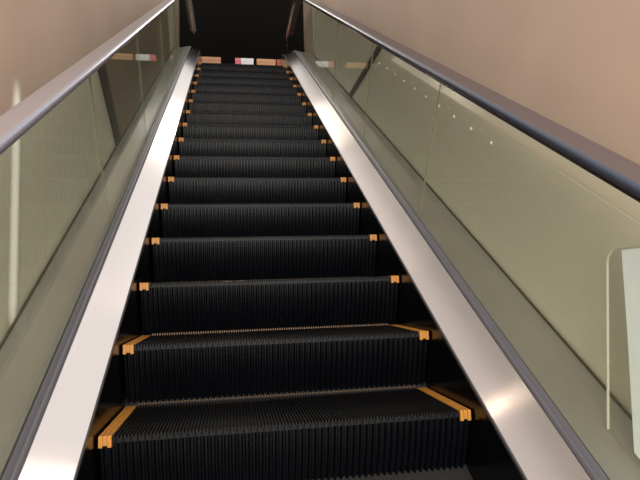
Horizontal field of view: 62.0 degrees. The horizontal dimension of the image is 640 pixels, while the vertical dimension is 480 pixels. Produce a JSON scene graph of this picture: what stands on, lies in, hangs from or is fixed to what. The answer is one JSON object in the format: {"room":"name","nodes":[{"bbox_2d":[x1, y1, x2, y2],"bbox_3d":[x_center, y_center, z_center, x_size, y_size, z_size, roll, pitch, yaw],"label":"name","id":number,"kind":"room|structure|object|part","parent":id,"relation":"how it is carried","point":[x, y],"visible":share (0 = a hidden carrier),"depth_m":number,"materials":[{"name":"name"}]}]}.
{"room":"escalator","nodes":[
{"label":"escalator","id":0,"kind":"room"},
{"bbox_2d":[0,0,178,115],"bbox_3d":[-1.601,-0.413,3.460,0.297,9.477,11.400,-1,-5,-9],"label":"wall","id":1,"kind":"structure","parent":0,"point":[40,40],"depth_m":2.60,"materials":[{"name":"beige paint"}]},
{"bbox_2d":[12,98,17,309],"bbox_3d":[-1.221,-0.152,2.135,0.002,1.060,0.120,-1,-5,-9],"label":"wall light","id":2,"kind":"object","parent":1,"relation":"attached to","point":[16,142],"visible":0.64,"depth_m":2.12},
{"bbox_2d":[0,4,172,342],"bbox_3d":[-1.517,-0.612,3.854,0.003,7.078,8.638,-1,-5,-9],"label":"glass panel","id":3,"kind":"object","parent":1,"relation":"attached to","point":[59,165],"depth_m":2.52,"materials":[{"name":"clear glass"}]},
{"bbox_2d":[97,64,120,144],"bbox_3d":[-1.509,-0.982,3.819,0.011,0.490,0.723,-1,-5,-9],"label":"trim","id":4,"kind":"structure","parent":1,"relation":"attached to","point":[102,71],"depth_m":3.79,"materials":[{"name":"grey metal"}]},
{"bbox_2d":[105,8,169,137],"bbox_3d":[-1.841,-2.055,5.705,0.006,2.904,4.189,-1,-5,-9],"label":"glass panel","id":5,"kind":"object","parent":1,"relation":"attached to","point":[123,71],"depth_m":4.91,"materials":[{"name":"clear glass"}]},
{"bbox_2d":[179,0,303,64],"bbox_3d":[-2.030,-5.013,13.078,12.000,0.150,4.400,-1,-5,-9],"label":"ceiling","id":6,"kind":"structure","parent":0,"point":[229,30],"depth_m":12.61,"materials":[{"name":"black paint"}]},
{"bbox_2d":[123,323,428,403],"bbox_3d":[-0.195,0.568,2.514,1.316,0.267,0.480,-1,-5,-9],"label":"step","id":7,"kind":"structure","parent":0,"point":[157,367],"depth_m":2.33,"materials":[{"name":"black metal"}]},
{"bbox_2d":[98,386,470,479],"bbox_3d":[-0.122,0.790,2.099,1.316,0.267,0.480,-1,-5,-9],"label":"step","id":8,"kind":"structure","parent":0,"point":[327,436],"depth_m":1.93,"materials":[{"name":"black metal"}]},
{"bbox_2d":[124,281,472,479],"bbox_3d":[-0.685,-0.546,5.378,1.328,4.541,6.950,-1,-5,-9],"label":"trim","id":9,"kind":"structure","parent":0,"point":[459,473],"depth_m":2.26,"materials":[{"name":"black metal"}]},
{"bbox_2d":[179,138,325,157],"bbox_3d":[-0.628,-0.764,5.010,1.316,0.267,0.480,-1,-5,-9],"label":"step","id":10,"kind":"structure","parent":9,"relation":"on","point":[188,147],"depth_m":4.80,"materials":[{"name":"black metal"}]},
{"bbox_2d":[183,123,317,140],"bbox_3d":[-0.701,-0.987,5.426,1.316,0.267,0.480,-1,-5,-9],"label":"step","id":11,"kind":"structure","parent":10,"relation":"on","point":[231,131],"depth_m":5.21,"materials":[{"name":"black metal"}]},
{"bbox_2d":[186,110,311,125],"bbox_3d":[-0.773,-1.208,5.841,1.316,0.267,0.480,-1,-5,-9],"label":"step","id":12,"kind":"structure","parent":11,"relation":"on","point":[268,118],"depth_m":5.63,"materials":[{"name":"black metal"}]},
{"bbox_2d":[189,99,305,113],"bbox_3d":[-0.845,-1.431,6.257,1.316,0.267,0.480,-1,-5,-9],"label":"step","id":13,"kind":"structure","parent":12,"relation":"on","point":[194,105],"depth_m":6.04,"materials":[{"name":"black metal"}]},
{"bbox_2d":[191,90,300,102],"bbox_3d":[-0.917,-1.653,6.673,1.316,0.267,0.480,-1,-5,-9],"label":"step","id":14,"kind":"structure","parent":13,"relation":"on","point":[201,95],"depth_m":6.46,"materials":[{"name":"black metal"}]},
{"bbox_2d":[194,82,296,93],"bbox_3d":[-0.990,-1.875,7.089,1.316,0.267,0.480,-1,-5,-9],"label":"step","id":15,"kind":"structure","parent":14,"relation":"on","point":[243,87],"depth_m":6.88,"materials":[{"name":"black metal"}]},
{"bbox_2d":[196,74,292,85],"bbox_3d":[-1.062,-2.097,7.505,1.316,0.267,0.480,-1,-5,-9],"label":"step","id":16,"kind":"structure","parent":15,"relation":"on","point":[223,79],"depth_m":7.29,"materials":[{"name":"black metal"}]},
{"bbox_2d":[197,68,288,77],"bbox_3d":[-1.134,-2.319,7.921,1.316,0.267,0.480,-1,-5,-9],"label":"step","id":17,"kind":"structure","parent":16,"relation":"on","point":[202,71],"depth_m":7.71,"materials":[{"name":"black metal"}]},
{"bbox_2d":[199,62,285,71],"bbox_3d":[-1.206,-2.541,8.337,1.316,0.267,0.480,-1,-5,-9],"label":"step","id":18,"kind":"structure","parent":17,"relation":"on","point":[204,65],"depth_m":8.12,"materials":[{"name":"black metal"}]},
{"bbox_2d":[174,155,334,178],"bbox_3d":[-0.556,-0.542,4.594,1.316,0.267,0.480,-1,-5,-9],"label":"step","id":19,"kind":"structure","parent":9,"relation":"on","point":[296,167],"depth_m":4.38,"materials":[{"name":"black metal"}]},
{"bbox_2d":[168,177,345,204],"bbox_3d":[-0.484,-0.320,4.178,1.316,0.267,0.480,-1,-5,-9],"label":"step","id":20,"kind":"structure","parent":9,"relation":"on","point":[277,190],"depth_m":3.97,"materials":[{"name":"black metal"}]},
{"bbox_2d":[161,203,359,238],"bbox_3d":[-0.411,-0.098,3.762,1.316,0.267,0.480,-1,-5,-9],"label":"step","id":21,"kind":"structure","parent":9,"relation":"on","point":[183,221],"depth_m":3.56,"materials":[{"name":"black metal"}]},
{"bbox_2d":[152,234,376,282],"bbox_3d":[-0.339,0.124,3.346,1.316,0.267,0.480,-1,-5,-9],"label":"step","id":22,"kind":"structure","parent":9,"relation":"on","point":[215,259],"depth_m":3.15,"materials":[{"name":"black metal"}]},
{"bbox_2d":[140,276,398,334],"bbox_3d":[-0.267,0.346,2.930,1.316,0.267,0.480,-1,-5,-9],"label":"step","id":23,"kind":"structure","parent":9,"relation":"on","point":[169,307],"depth_m":2.73,"materials":[{"name":"black metal"}]},
{"bbox_2d":[303,0,639,164],"bbox_3d":[0.885,-0.454,3.871,0.297,9.477,11.400,-1,-5,-9],"label":"wall","id":24,"kind":"structure","parent":0,"point":[575,64],"depth_m":2.34,"materials":[{"name":"beige paint"}]},
{"bbox_2d":[349,46,381,96],"bbox_3d":[0.421,-1.691,5.589,0.011,0.070,1.600,-1,-5,-9],"label":"trim","id":25,"kind":"structure","parent":24,"relation":"attached to","point":[377,50],"depth_m":5.38,"materials":[{"name":"grey metal"}]},
{"bbox_2d":[312,11,639,414],"bbox_3d":[0.673,-0.648,4.215,0.003,7.078,8.638,-1,-5,-9],"label":"glass panel","id":26,"kind":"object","parent":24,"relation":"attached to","point":[552,236],"depth_m":2.57,"materials":[{"name":"clear glass"}]},
{"bbox_2d":[312,7,639,223],"bbox_3d":[0.649,-1.437,4.285,0.002,5.727,8.638,-1,-5,-9],"label":"trim","id":27,"kind":"structure","parent":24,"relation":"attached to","point":[627,205],"depth_m":2.48,"materials":[{"name":"beige"}]},
{"bbox_3d":[-1.833,-2.558,12.129,12.000,0.280,5.880,-1,-5,-9],"label":"floor","id":28,"kind":"structure","parent":0,"visible":0},
{"bbox_2d":[0,0,201,479],"bbox_3d":[-1.394,-0.726,4.359,0.396,7.240,10.595,-1,-5,-9],"label":"balustrade","id":29,"kind":"object","parent":28,"relation":"on","point":[62,371],"visible":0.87,"depth_m":2.22,"materials":[{"name":"silver"}]},
{"bbox_2d":[0,0,195,154],"bbox_3d":[-1.399,-1.402,4.386,0.106,5.954,10.564,-1,-5,-9],"label":"handrail","id":30,"kind":"object","parent":29,"relation":"on","point":[14,123],"visible":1,"depth_m":2.03,"materials":[{"name":"grey rubber"}]},
{"bbox_3d":[-1.238,-0.575,4.607,0.012,5.797,10.130,-1,-5,-9],"label":"skirt trim","id":31,"kind":"part","parent":29,"relation":"part of","materials":[{"name":"grey metal"}]},
{"bbox_3d":[-1.232,-0.276,4.583,0.014,6.372,10.123,-1,-5,-9],"label":"skirt panel","id":32,"kind":"part","parent":29,"relation":"part of","materials":[{"name":"black"}]},
{"bbox_2d":[279,0,639,479],"bbox_3d":[0.349,-0.754,4.646,0.481,7.240,10.595,-1,-5,-9],"label":"balustrade","id":33,"kind":"object","parent":28,"relation":"on","point":[539,411],"visible":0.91,"depth_m":2.30,"materials":[{"name":"silver"}]},
{"bbox_3d":[0.096,-0.297,4.803,0.014,6.372,10.123,-1,-5,-9],"label":"skirt panel","id":34,"kind":"part","parent":33,"relation":"part of","materials":[{"name":"black"}]},
{"bbox_3d":[0.084,-0.596,4.825,0.012,5.797,10.130,-1,-5,-9],"label":"skirt trim","id":35,"kind":"part","parent":33,"relation":"part of","materials":[{"name":"grey metal"}]},
{"bbox_2d":[285,0,639,197],"bbox_3d":[0.352,-1.431,4.675,0.142,5.954,10.564,-1,-5,-9],"label":"handrail","id":36,"kind":"object","parent":33,"relation":"on","point":[614,167],"visible":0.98,"depth_m":2.04,"materials":[{"name":"grey rubber"}]},
{"bbox_2d":[606,244,639,458],"bbox_3d":[1.071,0.651,1.088,0.018,1.368,1.366,-1,-5,-9],"label":"panel","id":37,"kind":"object","parent":33,"relation":"attached to","point":[630,258],"visible":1,"depth_m":1.66,"materials":[{"name":"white plastic"}]},
{"bbox_3d":[-1.216,-3.083,10.488,2.600,0.440,0.500,-1,-5,-9],"label":"countertop","id":38,"kind":"structure","parent":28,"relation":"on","visible":0},
{"bbox_2d":[202,57,220,63],"bbox_3d":[-2.144,-3.406,10.366,0.428,0.240,0.208,-1,-5,-9],"label":"display box","id":39,"kind":"object","parent":38,"relation":"on","point":[204,59],"visible":0.27,"depth_m":10.28,"materials":[{"name":"brown cardboard"}]},
{"bbox_3d":[-2.146,-3.492,10.374,0.428,0.067,0.208,-1,-5,-9],"label":"lid","id":40,"kind":"part","parent":39,"relation":"part of","materials":[{"name":"brown cardboard"}]},
{"bbox_2d":[235,58,240,63],"bbox_3d":[-1.611,-3.415,10.454,0.108,0.240,0.208,-1,-5,-9],"label":"display box","id":41,"kind":"object","parent":38,"relation":"on","point":[237,60],"visible":0.53,"depth_m":10.36,"materials":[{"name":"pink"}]},
{"bbox_2d":[241,58,253,64],"bbox_3d":[-1.433,-3.418,10.483,0.248,0.240,0.208,-1,-5,-9],"label":"display box","id":42,"kind":"object","parent":38,"relation":"on","point":[244,61],"visible":0.45,"depth_m":10.39,"materials":[{"name":"white cardboard"}]},
{"bbox_2d":[256,59,275,65],"bbox_3d":[-1.068,-3.424,10.544,0.368,0.240,0.208,-1,-5,-9],"label":"display box","id":43,"kind":"object","parent":38,"relation":"on","point":[272,62],"visible":0.52,"depth_m":10.45,"materials":[{"name":"brown"}]}
]}

